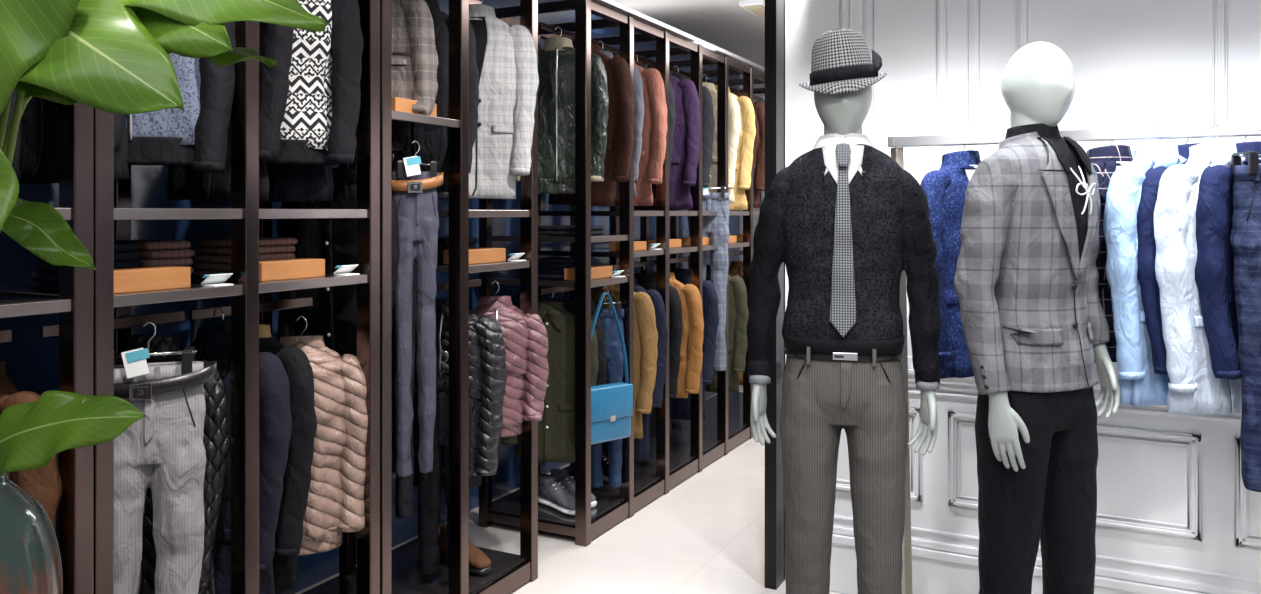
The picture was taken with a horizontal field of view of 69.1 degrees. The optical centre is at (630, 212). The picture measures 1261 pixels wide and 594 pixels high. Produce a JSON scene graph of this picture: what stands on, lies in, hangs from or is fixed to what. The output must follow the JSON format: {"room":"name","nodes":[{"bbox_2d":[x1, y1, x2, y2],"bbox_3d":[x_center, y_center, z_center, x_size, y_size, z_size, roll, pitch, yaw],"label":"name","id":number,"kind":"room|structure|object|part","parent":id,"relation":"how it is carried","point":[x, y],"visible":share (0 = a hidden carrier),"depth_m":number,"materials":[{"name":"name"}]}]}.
{"room":"clothing store","nodes":[
{"label":"clothing store","id":0,"kind":"room"},
{"bbox_2d":[0,0,739,593],"bbox_3d":[-1.371,0.105,3.168,0.100,2.570,10.000,0,0,27],"label":"wall","id":1,"kind":"structure","parent":0,"point":[32,361],"depth_m":3.07,"materials":[{"name":"blue paint"}]},
{"bbox_2d":[295,385,844,593],"bbox_3d":[0.999,1.440,1.960,6.200,0.100,10.000,0,0,27],"label":"floor","id":2,"kind":"structure","parent":0,"point":[706,535],"depth_m":3.84,"materials":[{"name":"tile"}]},
{"bbox_2d":[0,102,92,593],"bbox_3d":[-1.573,0.233,1.666,0.575,2.314,0.890,0,0,27],"label":"shelving unit","id":3,"kind":"object","parent":2,"relation":"on","point":[74,305],"visible":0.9,"depth_m":1.91,"materials":[{"name":"brown wood"}]},
{"bbox_2d":[0,89,20,178],"bbox_3d":[-1.418,-0.448,1.928,0.448,0.756,0.135,0,0,19],"label":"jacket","id":4,"kind":"object","parent":3,"relation":"hanging from","point":[16,158],"visible":0.03,"depth_m":1.90,"materials":[{"name":"fabric"}]},
{"bbox_2d":[0,361,61,530],"bbox_3d":[-1.408,0.612,1.946,0.444,0.716,0.135,0,0,15],"label":"jacket","id":5,"kind":"object","parent":3,"relation":"hanging from","point":[44,484],"visible":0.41,"depth_m":1.89,"materials":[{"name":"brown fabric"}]},
{"bbox_3d":[-1.583,0.244,1.671,0.552,2.292,0.882,0,0,27],"label":"frame","id":6,"kind":"part","parent":3,"relation":"part of","materials":[{"name":"brown metal"}]},
{"bbox_2d":[0,0,379,593],"bbox_3d":[-1.174,0.233,2.447,0.575,2.314,0.875,0,0,27],"label":"shelving unit","id":7,"kind":"object","parent":2,"relation":"on","point":[113,213],"visible":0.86,"depth_m":2.30,"materials":[{"name":"brown wood"}]},
{"bbox_2d":[18,96,129,183],"bbox_3d":[-1.339,-0.448,2.147,0.450,0.757,0.136,0,0,15],"label":"jacket","id":8,"kind":"object","parent":7,"relation":"hanging from","point":[39,151],"visible":0.11,"depth_m":2.11,"materials":[{"name":"fabric"}]},
{"bbox_2d":[28,242,142,290],"bbox_3d":[-1.287,0.125,2.166,0.167,0.109,0.183,0,0,27],"label":"shirts","id":9,"kind":"object","parent":7,"relation":"in","point":[48,279],"visible":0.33,"depth_m":2.12,"materials":[{"name":"fabric"}]},
{"bbox_2d":[114,266,190,293],"bbox_3d":[-1.151,0.154,2.124,0.100,0.050,0.220,0,0,27],"label":"block","id":10,"kind":"object","parent":7,"relation":"on","point":[136,279],"visible":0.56,"depth_m":2.11,"materials":[{"name":"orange wood"}]},
{"bbox_2d":[114,240,194,272],"bbox_3d":[-1.233,0.125,2.337,0.200,0.109,0.130,0,0,27],"label":"shirts","id":11,"kind":"object","parent":7,"relation":"in","point":[151,252],"visible":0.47,"depth_m":2.28,"materials":[{"name":"brown fabric"}]},
{"bbox_2d":[114,321,216,593],"bbox_3d":[-1.124,0.782,2.135,0.294,1.058,0.127,0,0,-21],"label":"trousers","id":12,"kind":"object","parent":7,"relation":"hanging from","point":[164,452],"visible":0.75,"depth_m":2.12,"materials":[{"name":"grey fabric"}]},
{"bbox_2d":[116,312,230,593],"bbox_3d":[-1.234,0.698,2.348,0.444,0.885,0.142,0,0,13],"label":"quilted jacket","id":13,"kind":"object","parent":7,"relation":"hanging from","point":[216,437],"visible":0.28,"depth_m":2.30,"materials":[{"name":"fabric"}]},
{"bbox_2d":[124,22,235,172],"bbox_3d":[-1.210,-0.463,2.254,0.450,0.726,0.137,0,0,-11],"label":"jacket","id":14,"kind":"object","parent":7,"relation":"hanging from","point":[197,136],"visible":0.32,"depth_m":2.24,"materials":[{"name":"blue fabric"}]},
{"bbox_2d":[201,273,233,286],"bbox_3d":[-1.016,0.164,2.251,0.045,0.029,0.065,0,0,27],"label":"price card","id":15,"kind":"object","parent":7,"relation":"in","point":[211,279],"visible":1,"depth_m":2.25,"materials":[{"name":"white paper"}]},
{"bbox_2d":[167,22,293,200],"bbox_3d":[-1.123,-0.429,2.508,0.450,0.794,0.135,0,0,17],"label":"jacket","id":16,"kind":"object","parent":7,"relation":"on","point":[275,41],"visible":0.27,"depth_m":2.43,"materials":[{"name":"fabric"}]},
{"bbox_2d":[179,306,291,593],"bbox_3d":[-1.128,0.702,2.487,0.449,0.895,0.135,0,0,15],"label":"jacket","id":17,"kind":"object","parent":7,"relation":"hanging from","point":[275,421],"visible":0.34,"depth_m":2.42,"materials":[{"name":"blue fabric"}]},
{"bbox_2d":[193,237,297,279],"bbox_3d":[-1.080,0.125,2.572,0.177,0.109,0.224,0,0,27],"label":"shirts","id":18,"kind":"object","parent":7,"relation":"in","point":[216,257],"visible":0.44,"depth_m":2.50,"materials":[{"name":"brown fabric"}]},
{"bbox_2d":[226,323,316,593],"bbox_3d":[-1.088,0.672,2.591,0.446,0.836,0.135,0,0,15],"label":"jacket","id":19,"kind":"object","parent":7,"relation":"hanging from","point":[297,475],"visible":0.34,"depth_m":2.52,"materials":[{"name":"fabric"}]},
{"bbox_2d":[259,258,324,281],"bbox_3d":[-0.956,0.154,2.507,0.100,0.050,0.220,0,0,27],"label":"block","id":20,"kind":"object","parent":7,"relation":"on","point":[295,268],"visible":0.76,"depth_m":2.48,"materials":[{"name":"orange wood"}]},
{"bbox_2d":[259,151,337,201],"bbox_3d":[-1.038,-0.429,2.757,0.447,0.794,0.135,0,0,15],"label":"overcoat","id":21,"kind":"object","parent":7,"relation":"on","point":[287,182],"visible":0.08,"depth_m":2.70,"materials":[{"name":"black fabric"}]},
{"bbox_2d":[267,0,363,163],"bbox_3d":[-0.991,-0.483,2.579,0.459,0.686,0.135,0,0,-15],"label":"sweater","id":22,"kind":"object","parent":7,"relation":"hanging from","point":[322,110],"visible":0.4,"depth_m":2.58,"materials":[{"name":"black fabric"}]},
{"bbox_2d":[279,315,367,555],"bbox_3d":[-0.964,0.637,2.671,0.414,0.675,0.183,0,0,-17],"label":"puffer jacket","id":23,"kind":"object","parent":7,"relation":"hanging from","point":[335,502],"visible":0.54,"depth_m":2.65,"materials":[{"name":"fabric"}]},
{"bbox_2d":[333,265,359,275],"bbox_3d":[-0.818,0.164,2.639,0.045,0.029,0.065,0,0,27],"label":"price card","id":24,"kind":"object","parent":7,"relation":"in","point":[345,269],"visible":1,"depth_m":2.63,"materials":[{"name":"white paper"}]},
{"bbox_2d":[260,0,537,593],"bbox_3d":[-0.781,0.233,3.220,0.575,2.314,0.860,0,0,27],"label":"shelving unit","id":25,"kind":"object","parent":2,"relation":"on","point":[399,566],"visible":0.59,"depth_m":3.08,"materials":[{"name":"brown wood"}]},
{"bbox_2d":[277,164,399,356],"bbox_3d":[-0.954,0.345,2.971,0.440,1.093,0.135,0,0,15],"label":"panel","id":26,"kind":"object","parent":25,"relation":"hanging from","point":[332,315],"visible":0.33,"depth_m":2.93,"materials":[{"name":"black fabric"}]},
{"bbox_2d":[392,151,416,518],"bbox_3d":[-0.825,0.412,3.134,0.196,1.257,0.096,0,0,-3],"label":"trousers","id":27,"kind":"object","parent":25,"relation":"hanging from","point":[404,485],"visible":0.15,"depth_m":3.12,"materials":[{"name":"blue fabric"}]},
{"bbox_2d":[392,97,436,116],"bbox_3d":[-0.729,-0.336,2.953,0.100,0.050,0.200,0,0,27],"label":"block","id":28,"kind":"object","parent":25,"relation":"on","point":[398,104],"visible":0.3,"depth_m":2.88,"materials":[{"name":"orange wood"}]},
{"bbox_2d":[392,0,437,115],"bbox_3d":[-0.854,-0.565,2.988,0.454,0.522,0.135,0,0,5],"label":"blazer","id":29,"kind":"object","parent":25,"relation":"hanging from","point":[414,53],"visible":0.27,"depth_m":2.95,"materials":[{"name":"brown fabric"}]},
{"bbox_2d":[392,141,442,476],"bbox_3d":[-0.704,0.307,2.991,0.125,1.087,0.172,0,0,42],"label":"trousers","id":30,"kind":"object","parent":25,"relation":"hanging from","point":[414,192],"visible":0.94,"depth_m":2.96,"materials":[{"name":"grey fabric"}]},
{"bbox_2d":[392,0,478,192],"bbox_3d":[-0.753,-0.450,3.298,0.458,0.752,0.140,0,0,17],"label":"jacket","id":31,"kind":"object","parent":25,"relation":"hanging from","point":[433,142],"visible":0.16,"depth_m":3.24,"materials":[{"name":"fabric"}]},
{"bbox_2d":[416,350,471,575],"bbox_3d":[-0.657,0.877,3.223,0.194,0.788,0.095,0,0,7],"label":"trousers","id":32,"kind":"object","parent":25,"relation":"hanging from","point":[430,492],"visible":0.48,"depth_m":3.20,"materials":[{"name":"fabric"}]},
{"bbox_2d":[392,283,507,487],"bbox_3d":[-0.671,0.622,3.347,0.446,0.736,0.170,0,0,7],"label":"puffer jacket","id":33,"kind":"object","parent":25,"relation":"hanging from","point":[488,373],"visible":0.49,"depth_m":3.29,"materials":[{"name":"fabric"}]},
{"bbox_2d":[437,237,478,262],"bbox_3d":[-0.690,0.136,3.382,0.184,0.087,0.204,0,0,27],"label":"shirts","id":34,"kind":"object","parent":25,"relation":"in","point":[443,242],"visible":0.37,"depth_m":3.28,"materials":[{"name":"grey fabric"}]},
{"bbox_2d":[438,524,492,574],"bbox_3d":[-0.615,1.242,3.383,0.276,0.122,0.090,0,0,42],"label":"shoe","id":35,"kind":"object","parent":25,"relation":"on","point":[479,563],"visible":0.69,"depth_m":3.32,"materials":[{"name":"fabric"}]},
{"bbox_2d":[443,248,505,263],"bbox_3d":[-0.561,0.154,3.305,0.100,0.050,0.240,0,0,27],"label":"block","id":36,"kind":"object","parent":25,"relation":"on","point":[476,255],"visible":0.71,"depth_m":3.27,"materials":[{"name":"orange wood"}]},
{"bbox_2d":[437,0,538,198],"bbox_3d":[-0.568,-0.439,3.416,0.452,0.773,0.135,0,0,-5],"label":"coat","id":37,"kind":"object","parent":25,"relation":"on","point":[506,57],"visible":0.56,"depth_m":3.39,"materials":[{"name":"white fabric"}]},
{"bbox_2d":[471,281,548,436],"bbox_3d":[-0.511,0.542,3.449,0.409,0.576,0.191,0,0,-10],"label":"puffer jacket","id":38,"kind":"object","parent":25,"relation":"hanging from","point":[525,337],"visible":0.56,"depth_m":3.41,"materials":[{"name":"fabric"}]},
{"bbox_2d":[508,253,525,260],"bbox_3d":[-0.423,0.164,3.414,0.045,0.029,0.065,0,0,27],"label":"price card","id":39,"kind":"object","parent":25,"relation":"in","point":[515,255],"visible":1,"depth_m":3.40,"materials":[{"name":"white paper"}]},
{"bbox_2d":[479,0,764,546],"bbox_3d":[0.264,0.233,5.270,0.575,2.314,3.020,0,0,27],"label":"shelving unit","id":40,"kind":"object","parent":2,"relation":"on","point":[693,444],"visible":0.6,"depth_m":4.33,"materials":[{"name":"brown wood"}]},
{"bbox_2d":[502,289,598,462],"bbox_3d":[-0.359,0.705,4.015,0.450,0.751,0.137,0,0,9],"label":"jacket","id":41,"kind":"object","parent":40,"relation":"hanging from","point":[556,429],"visible":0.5,"depth_m":3.97,"materials":[{"name":"fabric"}]},
{"bbox_2d":[538,474,574,515],"bbox_3d":[-0.316,1.242,4.037,0.090,0.122,0.276,0,0,-43],"label":"sneaker","id":42,"kind":"object","parent":40,"relation":"on","point":[551,493],"visible":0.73,"depth_m":4.03,"materials":[{"name":"fabric"}]},
{"bbox_2d":[538,257,574,278],"bbox_3d":[-0.320,0.246,4.117,0.180,0.087,0.199,0,0,27],"label":"jeans","id":43,"kind":"object","parent":40,"relation":"on","point":[549,267],"visible":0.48,"depth_m":4.03,"materials":[{"name":"blue fabric"}]},
{"bbox_2d":[517,26,608,193],"bbox_3d":[-0.318,-0.453,4.017,0.446,0.736,0.135,0,0,3],"label":"leather jacket","id":44,"kind":"object","parent":40,"relation":"hanging from","point":[556,60],"visible":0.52,"depth_m":3.98,"materials":[{"name":"leather"}]},
{"bbox_2d":[538,225,603,235],"bbox_3d":[-0.284,0.078,4.068,0.277,0.043,0.198,0,0,27],"label":"shirts","id":45,"kind":"object","parent":40,"relation":"in","point":[547,230],"visible":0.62,"depth_m":4.00,"materials":[{"name":"grey fabric"}]},
{"bbox_2d":[550,468,596,507],"bbox_3d":[-0.265,1.242,4.137,0.276,0.122,0.090,0,0,42],"label":"sneaker","id":46,"kind":"object","parent":40,"relation":"on","point":[561,476],"visible":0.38,"depth_m":4.13,"materials":[{"name":"fabric"}]},
{"bbox_2d":[547,292,606,446],"bbox_3d":[-0.323,0.687,4.120,0.449,0.716,0.135,0,0,17],"label":"jacket","id":47,"kind":"object","parent":40,"relation":"hanging from","point":[568,304],"visible":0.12,"depth_m":4.05,"materials":[{"name":"fabric"}]},
{"bbox_2d":[564,265,612,279],"bbox_3d":[-0.184,0.265,4.044,0.100,0.050,0.260,0,0,27],"label":"block","id":48,"kind":"object","parent":40,"relation":"on","point":[597,272],"visible":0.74,"depth_m":4.01,"materials":[{"name":"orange wood"}]},
{"bbox_2d":[548,43,634,205],"bbox_3d":[-0.200,-0.428,4.181,0.447,0.796,0.135,0,0,15],"label":"jacket","id":49,"kind":"object","parent":40,"relation":"hanging from","point":[621,119],"visible":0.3,"depth_m":4.12,"materials":[{"name":"brown fabric"}]},
{"bbox_2d":[601,453,608,480],"bbox_3d":[-0.101,1.242,4.457,0.276,0.122,0.090,0,0,42],"label":"sneaker","id":50,"kind":"object","parent":40,"relation":"on","point":[605,460],"visible":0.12,"depth_m":4.44,"materials":[{"name":"fabric"}]},
{"bbox_2d":[591,286,624,487],"bbox_3d":[-0.113,0.787,4.159,0.176,0.908,0.096,0,0,-3],"label":"jeans","id":51,"kind":"object","parent":40,"relation":"hanging from","point":[613,346],"visible":0.38,"depth_m":4.13,"materials":[{"name":"fabric"}]},
{"bbox_2d":[591,293,632,444],"bbox_3d":[-0.103,0.668,3.977,0.263,0.643,0.090,0,0,-39],"label":"leather handbag","id":52,"kind":"object","parent":40,"relation":"hanging from","point":[611,404],"visible":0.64,"depth_m":3.96,"materials":[{"name":"blue leather"}]},
{"bbox_2d":[573,267,657,437],"bbox_3d":[-0.088,0.660,4.383,0.454,0.812,0.136,0,0,19],"label":"coat","id":53,"kind":"object","parent":40,"relation":"hanging from","point":[645,330],"visible":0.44,"depth_m":4.30,"materials":[{"name":"fabric"}]},
{"bbox_2d":[611,270,624,276],"bbox_3d":[-0.055,0.274,4.136,0.045,0.029,0.065,0,0,27],"label":"price card","id":54,"kind":"object","parent":40,"relation":"in","point":[618,272],"visible":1,"depth_m":4.13,"materials":[{"name":"white paper"}]},
{"bbox_2d":[597,41,643,196],"bbox_3d":[-0.146,-0.449,4.378,0.441,0.755,0.136,0,0,19],"label":"jacket","id":55,"kind":"object","parent":40,"relation":"hanging from","point":[638,84],"visible":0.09,"depth_m":4.29,"materials":[{"name":"fabric"}]},
{"bbox_2d":[609,241,645,250],"bbox_3d":[-0.011,0.159,4.383,0.100,0.042,0.200,0,0,27],"label":"block","id":56,"kind":"object","parent":40,"relation":"on","point":[638,245],"visible":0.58,"depth_m":4.33,"materials":[{"name":"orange wood"}]},
{"bbox_2d":[591,277,667,460],"bbox_3d":[-0.033,0.731,4.511,0.453,0.955,0.135,0,0,19],"label":"coat","id":57,"kind":"object","parent":40,"relation":"hanging from","point":[641,445],"visible":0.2,"depth_m":4.43,"materials":[{"name":"fabric"}]},
{"bbox_2d":[613,47,666,205],"bbox_3d":[-0.045,-0.430,4.495,0.459,0.792,0.135,0,0,15],"label":"jacket","id":58,"kind":"object","parent":40,"relation":"hanging from","point":[654,131],"visible":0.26,"depth_m":4.43,"materials":[{"name":"orange fabric"}]},
{"bbox_2d":[649,243,660,249],"bbox_3d":[0.122,0.164,4.483,0.045,0.029,0.065,0,0,27],"label":"price card","id":59,"kind":"object","parent":40,"relation":"in","point":[654,245],"visible":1,"depth_m":4.47,"materials":[{"name":"white paper"}]},
{"bbox_2d":[635,55,675,197],"bbox_3d":[0.018,-0.448,4.754,0.446,0.756,0.135,0,0,19],"label":"jacket","id":60,"kind":"object","parent":40,"relation":"hanging from","point":[672,114],"visible":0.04,"depth_m":4.67,"materials":[{"name":"fabric"}]},
{"bbox_2d":[634,262,682,436],"bbox_3d":[0.055,0.700,4.735,0.443,0.892,0.135,0,0,19],"label":"jacket","id":61,"kind":"object","parent":40,"relation":"hanging from","point":[645,280],"visible":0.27,"depth_m":4.65,"materials":[{"name":"fabric"}]},
{"bbox_2d":[648,239,680,247],"bbox_3d":[0.179,0.159,4.757,0.100,0.042,0.200,0,0,27],"label":"block","id":62,"kind":"object","parent":40,"relation":"on","point":[673,243],"visible":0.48,"depth_m":4.72,"materials":[{"name":"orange wood"}]},
{"bbox_2d":[634,66,700,210],"bbox_3d":[0.148,-0.418,4.846,0.455,0.815,0.135,0,0,13],"label":"coat","id":63,"kind":"object","parent":40,"relation":"hanging from","point":[686,137],"visible":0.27,"depth_m":4.79,"materials":[{"name":"fabric"}]},
{"bbox_2d":[652,272,703,397],"bbox_3d":[0.171,0.612,4.845,0.443,0.715,0.135,0,0,17],"label":"coat","id":64,"kind":"object","parent":40,"relation":"hanging from","point":[691,353],"visible":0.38,"depth_m":4.77,"materials":[{"name":"fabric"}]},
{"bbox_3d":[0.489,-0.912,5.155,0.070,0.024,3.020,0,0,27],"label":"trim","id":65,"kind":"part","parent":40,"relation":"part of","materials":[{"name":"metal"}]},
{"bbox_2d":[671,66,714,199],"bbox_3d":[0.253,-0.449,5.118,0.453,0.755,0.135,0,0,19],"label":"jacket","id":66,"kind":"object","parent":40,"relation":"hanging from","point":[708,121],"visible":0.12,"depth_m":5.03,"materials":[{"name":"fabric"}]},
{"bbox_2d":[670,258,718,419],"bbox_3d":[0.276,0.702,5.128,0.455,0.895,0.135,0,0,19],"label":"coat","id":67,"kind":"object","parent":40,"relation":"hanging from","point":[679,407],"visible":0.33,"depth_m":5.05,"materials":[{"name":"fabric"}]},
{"bbox_2d":[681,237,709,245],"bbox_3d":[0.370,0.159,5.131,0.100,0.042,0.200,0,0,27],"label":"block","id":68,"kind":"object","parent":40,"relation":"on","point":[705,240],"visible":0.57,"depth_m":5.06,"materials":[{"name":"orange wood"}]},
{"bbox_2d":[687,176,729,370],"bbox_3d":[0.441,0.337,5.175,0.240,1.107,0.115,0,0,9],"label":"trousers","id":69,"kind":"object","parent":40,"relation":"hanging from","point":[717,228],"visible":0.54,"depth_m":5.14,"materials":[{"name":"blue fabric"}]},
{"bbox_2d":[702,74,740,202],"bbox_3d":[0.433,-0.439,5.441,0.445,0.773,0.136,0,0,19],"label":"jacket","id":70,"kind":"object","parent":40,"relation":"hanging from","point":[734,122],"visible":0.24,"depth_m":5.36,"materials":[{"name":"white fabric"}]},
{"bbox_2d":[705,257,748,391],"bbox_3d":[0.488,0.660,5.492,0.446,0.812,0.135,0,0,17],"label":"coat","id":71,"kind":"object","parent":40,"relation":"hanging from","point":[738,313],"visible":0.17,"depth_m":5.42,"materials":[{"name":"fabric"}]},
{"bbox_2d":[728,236,736,242],"bbox_3d":[0.556,0.159,5.497,0.100,0.042,0.200,0,0,27],"label":"block","id":72,"kind":"object","parent":40,"relation":"on","point":[732,239],"visible":0.27,"depth_m":5.50,"materials":[{"name":"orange wood"}]},
{"bbox_2d":[715,85,755,209],"bbox_3d":[0.536,-0.419,5.545,0.450,0.815,0.135,0,0,13],"label":"coat","id":73,"kind":"object","parent":40,"relation":"hanging from","point":[744,160],"visible":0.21,"depth_m":5.48,"materials":[{"name":"fabric"}]},
{"bbox_2d":[728,252,742,384],"bbox_3d":[0.705,0.680,5.920,0.442,0.853,0.135,0,0,17],"label":"coat","id":74,"kind":"object","parent":40,"relation":"hanging from","point":[736,267],"visible":0.15,"depth_m":5.88,"materials":[{"name":"fabric"}]},
{"bbox_2d":[735,234,753,240],"bbox_3d":[0.751,0.159,5.880,0.100,0.042,0.200,0,0,27],"label":"block","id":75,"kind":"object","parent":40,"relation":"on","point":[739,236],"visible":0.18,"depth_m":5.80,"materials":[{"name":"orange wood"}]},
{"bbox_2d":[732,85,764,207],"bbox_3d":[0.680,-0.429,5.876,0.445,0.794,0.135,0,0,17],"label":"jacket","id":76,"kind":"object","parent":40,"relation":"hanging from","point":[759,107],"visible":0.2,"depth_m":5.80,"materials":[{"name":"orange fabric"}]},
{"bbox_2d":[754,94,764,207],"bbox_3d":[0.911,-0.428,6.320,0.449,0.796,0.135,0,0,17],"label":"jacket","id":77,"kind":"object","parent":40,"relation":"on","point":[762,193],"visible":0.02,"depth_m":6.28,"materials":[{"name":"fabric"}]},
{"bbox_2d":[747,28,941,593],"bbox_3d":[0.593,0.434,2.524,0.460,1.911,0.476,0,0,-40],"label":"mannequin","id":78,"kind":"object","parent":2,"relation":"on","point":[845,221],"visible":1,"depth_m":2.44},
{"bbox_3d":[0.578,-0.435,2.523,0.174,0.160,0.216,-6,4,13],"label":"crown","id":79,"kind":"part","parent":78,"relation":"part of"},
{"bbox_3d":[0.559,0.097,2.408,0.068,0.456,0.036,0,0,13],"label":"tie blade","id":80,"kind":"part","parent":78,"relation":"part of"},
{"bbox_2d":[954,42,1119,593],"bbox_3d":[1.101,0.466,2.463,0.484,1.848,0.460,0,0,9],"label":"mannequin","id":81,"kind":"object","parent":2,"relation":"on","point":[1026,280],"visible":1,"depth_m":2.36},
{"bbox_2d":[888,122,1260,593],"bbox_3d":[1.594,0.573,2.555,1.710,1.635,0.450,0,0,27],"label":"rack","id":82,"kind":"object","parent":2,"relation":"on","point":[896,143],"visible":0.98,"depth_m":2.81,"materials":[{"name":"metal"}]},
{"bbox_2d":[920,145,980,378],"bbox_3d":[1.046,0.127,2.862,0.437,0.752,0.142,0,0,-33],"label":"denim jacket","id":83,"kind":"object","parent":82,"relation":"hanging from","point":[944,188],"visible":0.27,"depth_m":2.78,"materials":[{"name":"blue fabric"}]},
{"bbox_3d":[1.594,-0.228,2.555,1.710,0.034,0.050,0,0,27],"label":"rail","id":84,"kind":"part","parent":82,"relation":"part of","materials":[{"name":"metal"}]},
{"bbox_2d":[1087,127,1132,361],"bbox_3d":[1.399,0.089,2.654,0.429,0.675,0.139,0,0,-17],"label":"denim jacket","id":85,"kind":"object","parent":82,"relation":"hanging from","point":[1105,160],"visible":0.16,"depth_m":2.60,"materials":[{"name":"blue fabric"}]},
{"bbox_2d":[1103,125,1185,406],"bbox_3d":[1.498,0.142,2.586,0.408,0.783,0.125,0,0,-19],"label":"denim jacket","id":86,"kind":"object","parent":82,"relation":"hanging from","point":[1140,386],"visible":0.5,"depth_m":2.50,"materials":[{"name":"fabric"}]},
{"bbox_2d":[1137,138,1202,373],"bbox_3d":[1.574,0.098,2.584,0.420,0.694,0.135,0,0,-27],"label":"denim jacket","id":87,"kind":"object","parent":82,"relation":"hanging from","point":[1146,254],"visible":0.21,"depth_m":2.48,"materials":[{"name":"blue fabric"}]},
{"bbox_2d":[1154,123,1244,414],"bbox_3d":[1.609,0.148,2.514,0.431,0.795,0.126,0,0,-17],"label":"denim jacket","id":88,"kind":"object","parent":82,"relation":"hanging from","point":[1194,389],"visible":0.6,"depth_m":2.44,"materials":[{"name":"white fabric"}]},
{"bbox_2d":[1195,136,1260,379],"bbox_3d":[1.690,0.099,2.514,0.401,0.696,0.135,0,0,-27],"label":"denim jacket","id":89,"kind":"object","parent":82,"relation":"hanging from","point":[1214,268],"visible":0.54,"depth_m":2.42,"materials":[{"name":"blue fabric"}]},
{"bbox_2d":[1230,130,1260,491],"bbox_3d":[1.657,0.247,2.388,0.157,0.947,0.097,0,0,2],"label":"trousers","id":90,"kind":"object","parent":82,"relation":"hanging from","point":[1245,237],"visible":1,"depth_m":2.37,"materials":[{"name":"fabric"}]},
{"bbox_3d":[-0.853,1.030,1.200,0.440,0.720,0.440,0,0,27],"label":"round side table","id":91,"kind":"object","parent":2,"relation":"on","visible":0},
{"bbox_2d":[0,0,325,593],"bbox_3d":[-0.794,0.085,1.224,0.758,1.171,0.246,0,0,0],"label":"banana plant","id":92,"kind":"object","parent":91,"relation":"on","point":[111,56],"visible":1,"depth_m":1.17,"materials":[{"name":"green plant"}]},
{"bbox_3d":[-0.823,0.064,1.264,0.059,0.615,0.154,0,0,44],"label":"stem","id":93,"kind":"part","parent":92,"relation":"part of","materials":[{"name":"green plant"}]},
{"bbox_2d":[613,0,764,66],"bbox_3d":[0.999,-1.230,1.960,6.200,0.100,10.000,0,0,27],"label":"ceiling","id":94,"kind":"structure","parent":0,"point":[725,24],"depth_m":5.61,"materials":[{"name":"paint"}]},
{"bbox_2d":[739,0,764,15],"bbox_3d":[0.733,-1.161,5.182,0.140,0.038,0.300,0,0,27],"label":"lamp","id":95,"kind":"object","parent":94,"relation":"attached to","point":[757,7],"depth_m":5.08,"materials":[{"name":"white"}]},
{"bbox_2d":[740,75,764,260],"bbox_3d":[3.246,0.105,6.371,6.200,2.570,0.100,0,0,27],"label":"wall","id":96,"kind":"structure","parent":0,"point":[755,217],"depth_m":7.45,"materials":[{"name":"paint"}]},
{"bbox_2d":[785,0,1260,591],"bbox_3d":[2.437,0.105,2.602,4.080,2.570,0.150,0,0,27],"label":"wall","id":97,"kind":"structure","parent":0,"point":[1136,63],"depth_m":2.98,"materials":[{"name":"white paint"}]},
{"bbox_2d":[765,0,784,589],"bbox_3d":[0.577,0.105,3.500,0.045,2.570,0.260,0,0,27],"label":"trim","id":98,"kind":"structure","parent":97,"relation":"attached to","point":[774,9],"depth_m":3.39,"materials":[{"name":"black metal"}]},
{"bbox_3d":[0.577,0.105,3.500,0.045,2.570,0.260,0,0,27],"label":"wall post","id":99,"kind":"part","parent":98,"relation":"part of","materials":[{"name":"black metal"}]},
{"bbox_2d":[840,0,873,144],"bbox_3d":[0.824,-0.335,3.335,0.123,1.553,0.010,0,0,27],"label":"trim","id":100,"kind":"structure","parent":97,"relation":"attached to","point":[843,3],"depth_m":3.32,"materials":[{"name":"white paint"}]},
{"bbox_2d":[836,407,922,502],"bbox_3d":[0.818,0.855,3.335,0.475,0.335,0.014,0,0,27],"label":"trim","id":101,"kind":"structure","parent":97,"relation":"attached to","point":[917,495],"depth_m":3.24,"materials":[{"name":"white paint"}]},
{"bbox_2d":[936,0,979,169],"bbox_3d":[1.136,-0.335,3.176,0.143,1.553,0.010,0,0,27],"label":"trim","id":102,"kind":"structure","parent":97,"relation":"attached to","point":[940,4],"depth_m":3.19,"materials":[{"name":"white paint"}]},
{"bbox_2d":[948,410,977,509],"bbox_3d":[1.233,0.855,3.124,0.285,0.335,0.014,0,0,27],"label":"trim","id":103,"kind":"structure","parent":97,"relation":"attached to","point":[953,416],"depth_m":3.17,"materials":[{"name":"white paint"}]},
{"bbox_2d":[829,515,1260,593],"bbox_3d":[2.379,1.252,2.533,4.000,0.276,0.026,0,0,27],"label":"baseboard","id":104,"kind":"structure","parent":97,"relation":"attached to","point":[937,567],"depth_m":3.16,"materials":[{"name":"white paint"}]},
{"bbox_2d":[908,357,1241,421],"bbox_3d":[2.380,0.575,2.534,4.000,0.131,0.032,0,0,27],"label":"chair rail","id":105,"kind":"object","parent":97,"relation":"attached to","point":[968,383],"depth_m":3.15,"materials":[{"name":"white wood"}]},
{"bbox_2d":[1017,0,1227,141],"bbox_3d":[1.572,-0.335,2.953,0.603,1.553,0.010,0,0,27],"label":"trim","id":106,"kind":"structure","parent":97,"relation":"attached to","point":[1222,4],"depth_m":2.83,"materials":[{"name":"white paint"}]},
{"bbox_2d":[1096,424,1201,541],"bbox_3d":[1.616,0.855,2.929,0.365,0.335,0.014,0,0,27],"label":"trim","id":107,"kind":"structure","parent":97,"relation":"attached to","point":[1195,533],"depth_m":2.88,"materials":[{"name":"white paint"}]},
{"bbox_2d":[1235,437,1260,549],"bbox_3d":[2.017,0.855,2.724,0.365,0.335,0.014,0,0,27],"label":"trim","id":108,"kind":"structure","parent":97,"relation":"attached to","point":[1241,540],"depth_m":2.80,"materials":[{"name":"white paint"}]}
]}

